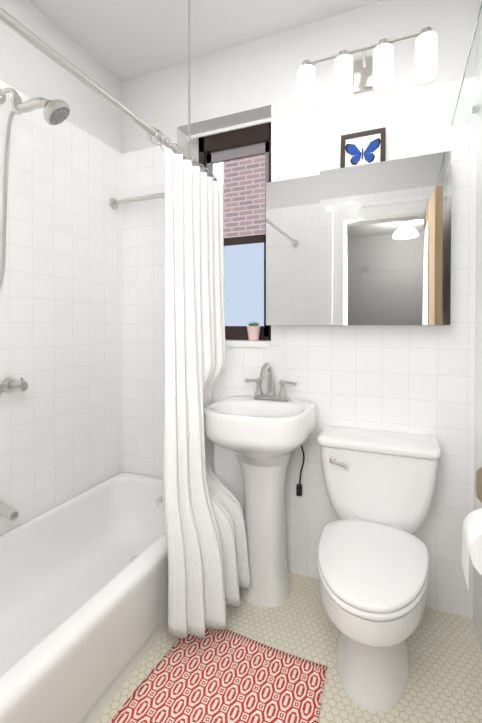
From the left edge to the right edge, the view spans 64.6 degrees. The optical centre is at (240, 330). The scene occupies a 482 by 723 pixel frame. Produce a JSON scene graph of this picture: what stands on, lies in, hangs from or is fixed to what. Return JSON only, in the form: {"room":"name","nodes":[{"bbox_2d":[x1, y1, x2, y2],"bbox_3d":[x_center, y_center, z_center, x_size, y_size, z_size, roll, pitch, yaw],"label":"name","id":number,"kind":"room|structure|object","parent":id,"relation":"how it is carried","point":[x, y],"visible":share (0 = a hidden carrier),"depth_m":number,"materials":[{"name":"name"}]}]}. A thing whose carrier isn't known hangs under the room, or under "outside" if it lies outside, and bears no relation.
{"room":"bathroom","nodes":[
{"label":"bathroom","id":0,"kind":"room"},
{"bbox_2d":[0,0,121,153],"bbox_3d":[-1.012,-1.239,1.510,0.001,0.420,1.590,0,1,23],"label":"wall","id":1,"kind":"structure","parent":0,"point":[28,69],"depth_m":1.83,"materials":[{"name":"white paint"}]},
{"bbox_2d":[0,80,122,534],"bbox_3d":[-1.012,0.081,1.526,0.001,2.220,1.590,0,1,23],"label":"wall tiles","id":2,"kind":"structure","parent":1,"relation":"attached to","point":[61,428],"depth_m":1.84,"materials":[{"name":"white tile"}]},
{"bbox_2d":[0,377,11,394],"bbox_3d":[-0.974,0.230,1.490,0.094,0.069,0.065,0,1,23],"label":"tub valve","id":3,"kind":"object","parent":2,"relation":"attached to","point":[9,384],"depth_m":1.58,"materials":[{"name":"silver metal"}]},
{"bbox_2d":[0,501,18,521],"bbox_3d":[-0.943,0.710,1.511,0.139,0.067,0.059,0,1,23],"label":"tub spout","id":4,"kind":"object","parent":2,"relation":"attached to","point":[9,512],"visible":1,"depth_m":1.49,"materials":[{"name":"silver metal"}]},
{"bbox_2d":[12,377,27,391],"bbox_3d":[-0.933,0.228,1.588,0.094,0.069,0.065,0,1,23],"label":"tub valve","id":5,"kind":"object","parent":2,"relation":"attached to","point":[21,385],"depth_m":1.56,"materials":[{"name":"silver metal"}]},
{"bbox_2d":[0,88,69,286],"bbox_3d":[-0.849,-0.557,1.448,0.350,0.862,0.252,0,1,23],"label":"shower head","id":6,"kind":"object","parent":2,"relation":"attached to","point":[56,112],"visible":1,"depth_m":1.51},
{"bbox_2d":[28,0,382,81],"bbox_3d":[-0.202,-1.444,1.111,1.840,0.001,1.730,0,1,23],"label":"ceiling","id":7,"kind":"structure","parent":0,"point":[122,40],"depth_m":1.81,"materials":[{"name":"white paint"}]},
{"bbox_2d":[0,0,250,637],"bbox_3d":[-0.586,-0.173,1.323,0.935,2.543,1.546,0,1,23],"label":"rail","id":8,"kind":"object","parent":7,"relation":"hanging from","point":[208,571],"visible":1,"depth_m":1.44,"materials":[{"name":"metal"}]},
{"bbox_2d":[162,148,250,637],"bbox_3d":[-0.107,0.214,1.572,0.243,1.763,0.504,0,1,23],"label":"shower curtain","id":9,"kind":"object","parent":8,"relation":"hanging from","point":[208,565],"depth_m":1.45,"materials":[{"name":"white fabric"}]},
{"bbox_2d":[95,571,481,722],"bbox_3d":[-0.179,1.195,1.199,1.840,0.001,1.610,0,1,23],"label":"floor","id":10,"kind":"structure","parent":0,"point":[444,684],"depth_m":1.40,"materials":[{"name":"beige tile"}]},
{"bbox_2d":[0,472,167,722],"bbox_3d":[-0.683,1.015,1.414,0.697,0.355,1.557,0,1,23],"label":"bathtub","id":11,"kind":"object","parent":10,"relation":"on","point":[83,601],"visible":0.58,"depth_m":1.44,"materials":[{"name":"white ceramic"}]},
{"bbox_2d":[109,627,326,722],"bbox_3d":[-0.160,1.189,0.967,0.614,0.007,1.078,0,1,23],"label":"rug","id":12,"kind":"object","parent":10,"relation":"on","point":[220,676],"visible":0.96,"depth_m":1.27,"materials":[{"name":"red fabric"}]},
{"bbox_2d":[204,363,315,607],"bbox_3d":[0.082,0.670,1.682,0.449,1.037,0.444,0,1,23],"label":"pedestal sink","id":13,"kind":"object","parent":10,"relation":"on","point":[260,434],"visible":0.94,"depth_m":1.66,"materials":[{"name":"white ceramic"}]},
{"bbox_2d":[317,425,440,711],"bbox_3d":[0.478,0.820,1.389,0.468,0.746,0.704,0,1,23],"label":"toilet","id":14,"kind":"object","parent":10,"relation":"on","point":[373,561],"visible":1,"depth_m":1.32,"materials":[{"name":"white ceramic"}]},
{"bbox_2d":[121,0,477,163],"bbox_3d":[0.160,-0.700,1.977,1.800,1.510,0.170,0,1,23],"label":"wall","id":15,"kind":"structure","parent":0,"point":[254,80],"depth_m":1.85,"materials":[{"name":"white paint"}]},
{"bbox_2d":[187,118,270,339],"bbox_3d":[-0.048,-0.532,2.124,0.545,1.168,0.060,0,1,23],"label":"window","id":16,"kind":"structure","parent":15,"relation":"in","point":[242,181],"depth_m":2.10,"materials":[{"name":"metal"}]},
{"bbox_2d":[225,340,270,347],"bbox_3d":[-0.071,0.069,2.077,0.545,0.030,0.182,0,1,23],"label":"window sill","id":17,"kind":"structure","parent":15,"relation":"attached to","point":[248,343],"depth_m":1.94,"materials":[{"name":"white paint"}]},
{"bbox_2d":[247,321,260,339],"bbox_3d":[0.067,0.004,2.025,0.076,0.100,0.076,0,1,23],"label":"plant pot","id":18,"kind":"object","parent":17,"relation":"on","point":[253,329],"visible":0.98,"depth_m":2.00,"materials":[{"name":"pink ceramic"}]},
{"bbox_2d":[122,76,476,618],"bbox_3d":[0.160,0.075,1.986,1.800,2.220,0.170,0,1,23],"label":"wall tile","id":19,"kind":"structure","parent":15,"relation":"attached to","point":[416,379],"depth_m":1.75,"materials":[{"name":"white tile"}]},
{"bbox_2d":[296,445,304,495],"bbox_3d":[0.287,0.659,1.829,0.036,0.266,0.026,0,1,23],"label":"plug","id":20,"kind":"object","parent":19,"relation":"attached to","point":[299,489],"visible":0.88,"depth_m":1.82,"materials":[{"name":"black plastic"}]},
{"bbox_2d":[266,151,451,324],"bbox_3d":[0.481,-0.354,1.670,0.760,0.665,0.148,0,1,23],"label":"upper cabinet","id":21,"kind":"object","parent":15,"relation":"attached to","point":[367,244],"visible":1,"depth_m":1.58,"materials":[{"name":"silver mirror"}]},
{"bbox_2d":[340,127,385,167],"bbox_3d":[0.541,-0.786,1.698,0.190,0.200,0.018,0,-7,23],"label":"framed picture","id":22,"kind":"object","parent":21,"relation":"on","point":[364,147],"visible":0.81,"depth_m":1.70,"materials":[{"name":"dark wood"},{"name":"paper"},{"name":"glass"}]},
{"bbox_2d":[297,26,437,110],"bbox_3d":[0.528,-1.109,1.643,0.568,0.204,0.143,0,1,23],"label":"sconce","id":23,"kind":"object","parent":15,"relation":"attached to","point":[365,73],"visible":1,"depth_m":1.61,"materials":[{"name":"white glass"}]},
{"bbox_2d":[451,1,481,125],"bbox_3d":[0.641,-0.839,0.923,0.088,0.028,1.386,0,1,23],"label":"glass shelf","id":24,"kind":"object","parent":15,"relation":"attached to","point":[476,110],"visible":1,"depth_m":1.33,"materials":[{"name":"grey"}]},
{"bbox_2d":[473,62,481,654],"bbox_3d":[0.646,0.090,0.826,0.001,2.220,1.590,0,1,23],"label":"wall tiles","id":25,"kind":"structure","parent":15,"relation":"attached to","point":[477,598],"depth_m":1.49,"materials":[{"name":"white tile"}]},
{"bbox_2d":[462,508,481,591],"bbox_3d":[0.583,0.501,0.863,0.132,0.152,0.145,0,1,23],"label":"toilet paper","id":26,"kind":"object","parent":25,"relation":"attached to","point":[472,537],"visible":1,"depth_m":0.86,"materials":[{"name":"white paper"}]},
{"bbox_2d":[475,467,481,502],"bbox_3d":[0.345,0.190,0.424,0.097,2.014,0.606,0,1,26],"label":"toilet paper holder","id":27,"kind":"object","parent":25,"relation":"attached to","point":[478,482],"depth_m":0.64,"materials":[{"name":"brown wood"}]},
{"bbox_2d":[477,0,481,73],"bbox_3d":[0.646,-1.230,0.809,0.001,0.420,1.590,0,1,23],"label":"paint","id":28,"kind":"object","parent":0,"point":[479,31],"depth_m":1.50,"materials":[{"name":"white paint"}]}
]}

